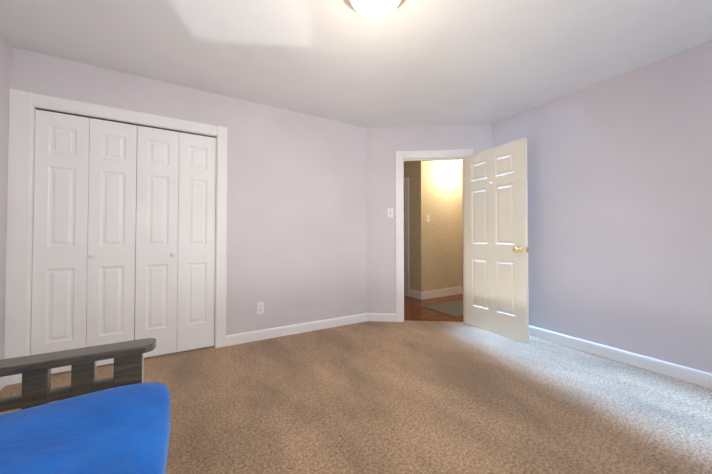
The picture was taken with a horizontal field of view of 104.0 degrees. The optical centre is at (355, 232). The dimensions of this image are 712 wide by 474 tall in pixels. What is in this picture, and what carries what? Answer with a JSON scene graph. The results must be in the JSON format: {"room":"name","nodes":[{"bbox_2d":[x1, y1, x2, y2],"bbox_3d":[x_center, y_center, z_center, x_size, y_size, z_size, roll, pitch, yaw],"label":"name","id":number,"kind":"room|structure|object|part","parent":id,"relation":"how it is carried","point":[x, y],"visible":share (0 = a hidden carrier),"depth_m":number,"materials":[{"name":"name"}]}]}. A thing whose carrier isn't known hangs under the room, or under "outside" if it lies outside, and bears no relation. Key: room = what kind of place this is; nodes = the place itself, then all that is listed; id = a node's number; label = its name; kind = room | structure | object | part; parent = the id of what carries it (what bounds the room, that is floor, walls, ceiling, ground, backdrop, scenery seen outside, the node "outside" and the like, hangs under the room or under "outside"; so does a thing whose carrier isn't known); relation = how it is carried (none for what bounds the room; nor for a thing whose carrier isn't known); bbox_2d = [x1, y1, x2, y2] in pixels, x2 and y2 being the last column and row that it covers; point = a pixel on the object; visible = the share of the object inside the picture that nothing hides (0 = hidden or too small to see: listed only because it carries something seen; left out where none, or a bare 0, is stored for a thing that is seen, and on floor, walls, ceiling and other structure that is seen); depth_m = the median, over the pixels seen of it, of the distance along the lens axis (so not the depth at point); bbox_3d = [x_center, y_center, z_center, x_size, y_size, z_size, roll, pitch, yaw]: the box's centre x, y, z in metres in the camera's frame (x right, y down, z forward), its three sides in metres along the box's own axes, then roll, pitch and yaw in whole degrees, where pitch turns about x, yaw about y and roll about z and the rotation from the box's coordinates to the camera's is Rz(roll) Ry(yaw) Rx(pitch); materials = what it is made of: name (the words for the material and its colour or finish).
{"room":"bedroom","nodes":[
{"label":"bedroom","id":0,"kind":"room"},
{"bbox_2d":[0,35,10,359],"bbox_3d":[-1.467,-0.166,0.067,0.120,2.440,4.640,1,-1,-30],"label":"wall","id":1,"kind":"structure","parent":0,"point":[5,67],"depth_m":1.96,"materials":[{"name":"paint"}]},
{"bbox_2d":[11,47,366,334],"bbox_3d":[-1.171,-0.121,2.841,3.154,2.440,0.120,1,-1,-30],"label":"wall","id":2,"kind":"structure","parent":0,"point":[296,217],"depth_m":2.95,"materials":[{"name":"paint"}]},
{"bbox_2d":[4,89,227,384],"bbox_3d":[-1.911,0.029,2.405,1.433,2.125,0.139,1,-1,-30],"label":"trim","id":3,"kind":"structure","parent":2,"relation":"attached to","point":[23,105],"depth_m":2.05,"materials":[{"name":"paint"}]},
{"bbox_2d":[36,108,215,137],"bbox_3d":[-1.897,-0.931,2.415,1.223,0.012,0.020,1,-1,-30],"label":"track","id":4,"kind":"object","parent":2,"relation":"attached to","point":[121,122],"visible":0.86,"depth_m":2.35,"materials":[{"name":"grey metal"}]},
{"bbox_2d":[31,110,215,373],"bbox_3d":[-1.885,0.077,2.378,1.217,2.005,0.072,1,-1,-30],"label":"closet door","id":5,"kind":"structure","parent":4,"relation":"hanging from","point":[96,181],"depth_m":2.34,"materials":[{"name":"paint"}]},
{"bbox_3d":[-1.877,0.191,2.363,0.580,0.040,0.042,1,-1,-30],"label":"closet door knobs","id":6,"kind":"part","parent":5,"relation":"part of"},
{"bbox_2d":[257,302,263,313],"bbox_3d":[-0.983,0.774,2.860,0.072,0.116,0.008,1,-1,-30],"label":"electrical outlet plate","id":7,"kind":"object","parent":2,"relation":"attached to","point":[260,307],"visible":1,"depth_m":2.86,"materials":[{"name":"paint"}]},
{"bbox_2d":[0,320,711,473],"bbox_3d":[0.258,1.102,1.491,4.430,0.050,5.310,1,-1,-30],"label":"floor carpet","id":8,"kind":"object","parent":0,"point":[413,397],"visible":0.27,"depth_m":1.72,"materials":[{"name":"beige carpet"}]},
{"bbox_2d":[0,338,170,473],"bbox_3d":[-0.766,0.754,0.091,1.085,0.600,2.174,1,-1,-30],"label":"futon","id":9,"kind":"object","parent":8,"relation":"on","point":[118,422],"visible":1,"depth_m":0.84,"materials":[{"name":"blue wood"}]},
{"bbox_3d":[-0.786,0.754,0.080,0.970,0.600,2.174,1,-1,-30],"label":"frame","id":10,"kind":"part","parent":9,"relation":"part of","materials":[{"name":"grey wood"}]},
{"bbox_3d":[-0.755,0.637,0.074,1.085,0.239,1.906,1,-1,-30],"label":"mattress","id":11,"kind":"part","parent":9,"relation":"part of","materials":[{"name":"blue fabric"}]},
{"bbox_2d":[0,0,711,162],"bbox_3d":[1.000,-1.386,3.173,7.630,0.100,7.700,1,-1,-30],"label":"ceiling","id":12,"kind":"structure","parent":0,"point":[414,63],"depth_m":2.02,"materials":[{"name":"paint"}]},
{"bbox_2d":[344,0,405,18],"bbox_3d":[0.109,-1.289,1.519,0.412,0.147,0.412,1,-1,-30],"label":"ceiling light","id":13,"kind":"object","parent":12,"relation":"attached to","point":[374,9],"visible":1,"depth_m":1.53,"materials":[{"name":"white glass"}]},
{"bbox_2d":[367,124,491,313],"bbox_3d":[0.907,-0.110,3.518,1.528,2.440,0.120,0,-1,5],"label":"wall","id":14,"kind":"structure","parent":0,"point":[384,145],"depth_m":3.50,"materials":[{"name":"paint"}]},
{"bbox_2d":[0,313,711,389],"bbox_3d":[0.455,1.022,1.149,4.310,0.100,4.400,1,-1,-30],"label":"baseboard","id":15,"kind":"structure","parent":14,"relation":"attached to","point":[694,376],"depth_m":2.70,"materials":[{"name":"paint"}]},
{"bbox_2d":[388,208,392,216],"bbox_3d":[0.434,-0.250,3.499,0.061,0.116,0.044,1,-1,-30],"label":"switch plate","id":16,"kind":"object","parent":14,"relation":"attached to","point":[390,212],"visible":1,"depth_m":3.50,"materials":[{"name":"paint"}]},
{"bbox_2d":[395,149,472,321],"bbox_3d":[0.975,0.042,3.510,0.950,2.135,0.156,0,-1,5],"label":"door frame","id":17,"kind":"structure","parent":14,"relation":"attached to","point":[401,157],"depth_m":3.47,"materials":[{"name":"paint"}]},
{"bbox_2d":[463,138,528,343],"bbox_3d":[1.506,0.080,3.067,0.182,2.022,0.775,0,-1,-27],"label":"entry door","id":18,"kind":"structure","parent":14,"relation":"in","point":[496,294],"depth_m":2.99,"materials":[{"name":"paint"}]},
{"bbox_3d":[1.506,0.038,3.067,0.181,1.690,0.775,0,-1,-27],"label":"entry door hardware","id":19,"kind":"part","parent":18,"relation":"part of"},
{"bbox_2d":[404,294,462,321],"bbox_3d":[1.300,1.166,5.003,5.150,0.057,4.650,1,-1,-30],"label":"floor","id":20,"kind":"structure","parent":0,"point":[415,309],"depth_m":4.01,"materials":[{"name":"brown wood"}]},
{"bbox_2d":[424,300,462,316],"bbox_3d":[1.571,1.119,4.168,0.930,0.009,0.610,1,-1,-30],"label":"rug","id":21,"kind":"object","parent":20,"relation":"on","point":[454,308],"visible":0.57,"depth_m":4.09,"materials":[{"name":"grey fabric"}]},
{"bbox_2d":[404,160,462,294],"bbox_3d":[1.713,-0.063,6.413,2.750,2.440,2.350,1,-1,-30],"label":"wall","id":22,"kind":"structure","parent":0,"point":[436,241],"depth_m":4.92,"materials":[{"name":"paint"}]},
{"bbox_2d":[404,177,419,298],"bbox_3d":[0.782,0.073,5.251,0.020,2.130,1.236,1,-1,-30],"label":"trim","id":23,"kind":"structure","parent":22,"relation":"attached to","point":[408,292],"depth_m":4.99,"materials":[{"name":"paint"}]},
{"bbox_2d":[420,287,462,299],"bbox_3d":[1.817,1.071,5.090,1.666,0.130,0.016,1,-1,-30],"label":"trim","id":24,"kind":"structure","parent":22,"relation":"attached to","point":[432,294],"depth_m":4.90,"materials":[{"name":"paint"}]},
{"bbox_2d":[492,40,711,373],"bbox_3d":[2.598,-0.137,1.883,0.120,2.440,3.750,1,-1,-30],"label":"wall","id":25,"kind":"structure","parent":0,"point":[619,176],"depth_m":2.33,"materials":[{"name":"paint"}]}
]}

